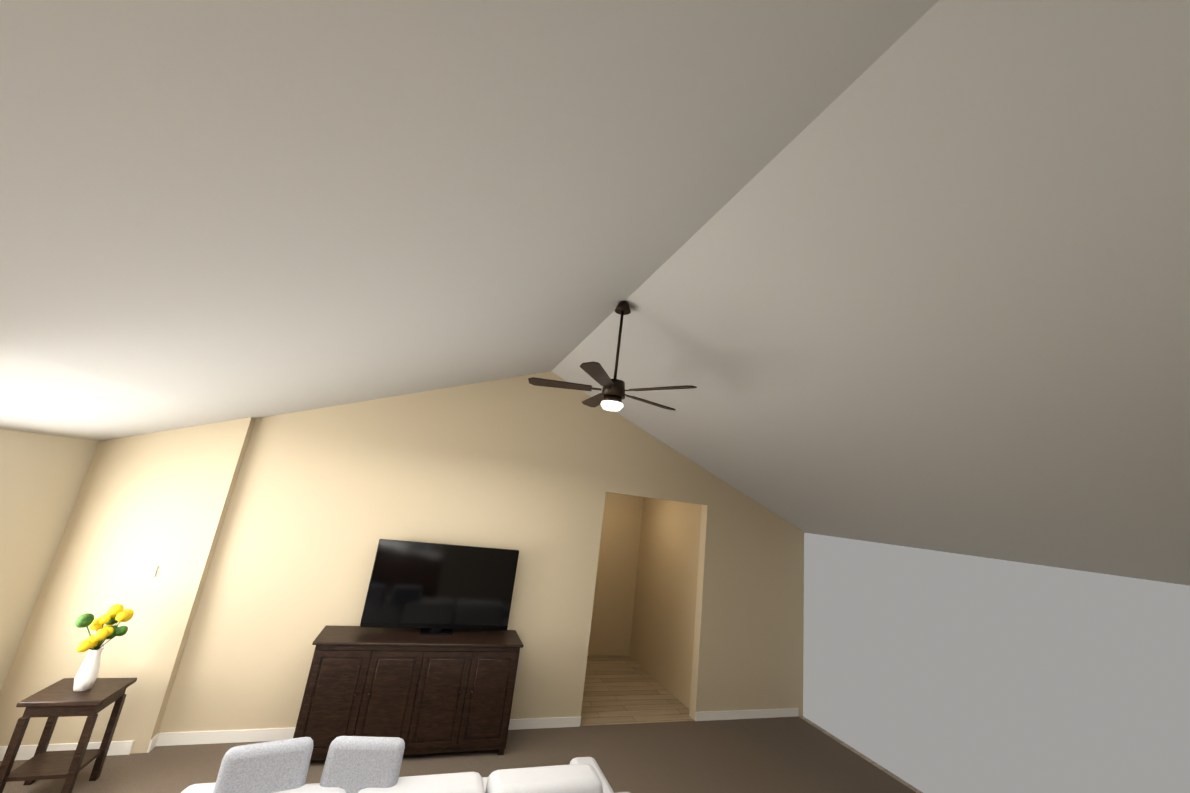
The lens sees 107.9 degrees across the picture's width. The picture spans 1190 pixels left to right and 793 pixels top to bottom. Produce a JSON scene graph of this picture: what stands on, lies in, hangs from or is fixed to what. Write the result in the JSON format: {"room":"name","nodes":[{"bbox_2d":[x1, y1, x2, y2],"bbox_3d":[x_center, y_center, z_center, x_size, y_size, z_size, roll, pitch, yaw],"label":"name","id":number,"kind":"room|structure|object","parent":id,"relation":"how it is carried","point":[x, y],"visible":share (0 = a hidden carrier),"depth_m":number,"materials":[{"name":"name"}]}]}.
{"room":"living room","nodes":[
{"label":"living room","id":0,"kind":"room"},
{"bbox_2d":[0,429,98,692],"bbox_3d":[-3.725,0.012,0.838,0.150,4.900,7.180,11,-14,-18],"label":"wall","id":1,"kind":"structure","parent":0,"point":[42,477],"depth_m":3.70,"materials":[{"name":"beige paint"}]},
{"bbox_2d":[0,417,255,753],"bbox_3d":[-5.878,0.508,3.984,4.350,4.900,0.270,11,-14,-18],"label":"wall","id":2,"kind":"structure","parent":0,"point":[161,500],"depth_m":4.14,"materials":[{"name":"beige paint"}]},
{"bbox_2d":[0,741,133,760],"bbox_3d":[-4.678,3.085,3.764,1.030,0.110,0.015,11,-14,-18],"label":"baseboard","id":3,"kind":"structure","parent":2,"relation":"attached to","point":[25,752],"depth_m":3.79,"materials":[{"name":"white"}]},
{"bbox_2d":[141,565,157,576],"bbox_3d":[-4.299,1.683,4.179,0.100,0.100,0.014,11,-14,-18],"label":"light switch","id":4,"kind":"object","parent":2,"relation":"attached to","point":[149,570],"visible":1,"depth_m":4.17,"materials":[{"name":"white plastic"}]},
{"bbox_2d":[158,371,803,732],"bbox_3d":[-0.254,1.667,5.893,7.750,4.900,0.150,11,-14,-18],"label":"wall","id":5,"kind":"structure","parent":0,"point":[323,501],"depth_m":5.40,"materials":[{"name":"beige paint"}]},
{"bbox_2d":[148,716,580,751],"bbox_3d":[-2.150,3.626,4.706,4.230,0.110,0.040,11,-14,-18],"label":"baseboard","id":6,"kind":"structure","parent":5,"relation":"attached to","point":[271,734],"depth_m":4.29,"materials":[{"name":"white"}]},
{"bbox_2d":[695,708,798,720],"bbox_3d":[2.188,4.512,6.144,1.760,0.110,0.015,11,-14,-18],"label":"baseboard","id":7,"kind":"structure","parent":5,"relation":"attached to","point":[787,712],"depth_m":6.12,"materials":[{"name":"white wood"}]},
{"bbox_2d":[0,0,1189,585],"bbox_3d":[0.508,-0.214,2.615,9.050,1.921,7.500,11,-14,-18],"label":"ceiling","id":8,"kind":"structure","parent":0,"point":[218,210],"depth_m":1.94,"materials":[{"name":"grey paint"}]},
{"bbox_2d":[528,301,696,411],"bbox_3d":[0.173,-0.333,3.667,1.356,0.960,1.296,11,-14,-18],"label":"ceiling fan","id":9,"kind":"object","parent":8,"relation":"hanging from","point":[611,396],"visible":1,"depth_m":3.49,"materials":[{"name":"brown metal"}]},
{"bbox_2d":[588,492,701,708],"bbox_3d":[0.339,2.942,7.215,2.050,3.200,2.350,11,-14,-18],"label":"wall","id":10,"kind":"structure","parent":0,"point":[644,607],"depth_m":7.90,"materials":[{"name":"beige paint"}]},
{"bbox_2d":[580,655,922,792],"bbox_3d":[-0.568,2.591,-0.826,12.100,0.100,16.500,11,-14,-18],"label":"floor","id":11,"kind":"structure","parent":0,"point":[624,690],"depth_m":6.30,"materials":[{"name":"brown wood"}]},
{"bbox_2d":[0,716,915,792],"bbox_3d":[-0.035,3.325,2.158,8.800,0.006,6.290,11,-14,-18],"label":"floor carpet","id":12,"kind":"object","parent":11,"relation":"on","point":[798,754],"depth_m":4.77,"materials":[{"name":"brown carpet"}]},
{"bbox_2d":[0,678,136,792],"bbox_3d":[-4.216,2.733,3.438,0.500,0.733,0.440,11,-14,-18],"label":"side table","id":13,"kind":"object","parent":12,"relation":"on","point":[56,700],"visible":1,"depth_m":3.38,"materials":[{"name":"brown wood"}]},
{"bbox_2d":[73,604,133,691],"bbox_3d":[-4.129,2.078,3.602,0.311,0.628,0.411,11,-14,-18],"label":"flower vase","id":14,"kind":"object","parent":13,"relation":"on","point":[86,676],"visible":1,"depth_m":3.56,"materials":[{"name":"white plastic"}]},
{"bbox_2d":[181,736,629,792],"bbox_3d":[-1.177,2.762,2.801,2.850,1.106,0.970,11,-14,-18],"label":"sofa","id":15,"kind":"object","parent":12,"relation":"on","point":[360,764],"visible":1,"depth_m":2.62,"materials":[{"name":"fabric"}]},
{"bbox_2d":[293,625,523,760],"bbox_3d":[-1.906,3.125,4.600,2.070,1.073,0.544,11,-14,-18],"label":"media console","id":16,"kind":"object","parent":12,"relation":"on","point":[415,690],"visible":0.96,"depth_m":4.41,"materials":[{"name":"brown wood"}]},
{"bbox_2d":[360,539,518,634],"bbox_3d":[-1.727,2.194,4.975,1.580,0.939,0.190,11,-14,-18],"label":"tv","id":17,"kind":"object","parent":16,"relation":"on","point":[427,588],"visible":1,"depth_m":4.93,"materials":[{"name":"black plastic"}]}
]}

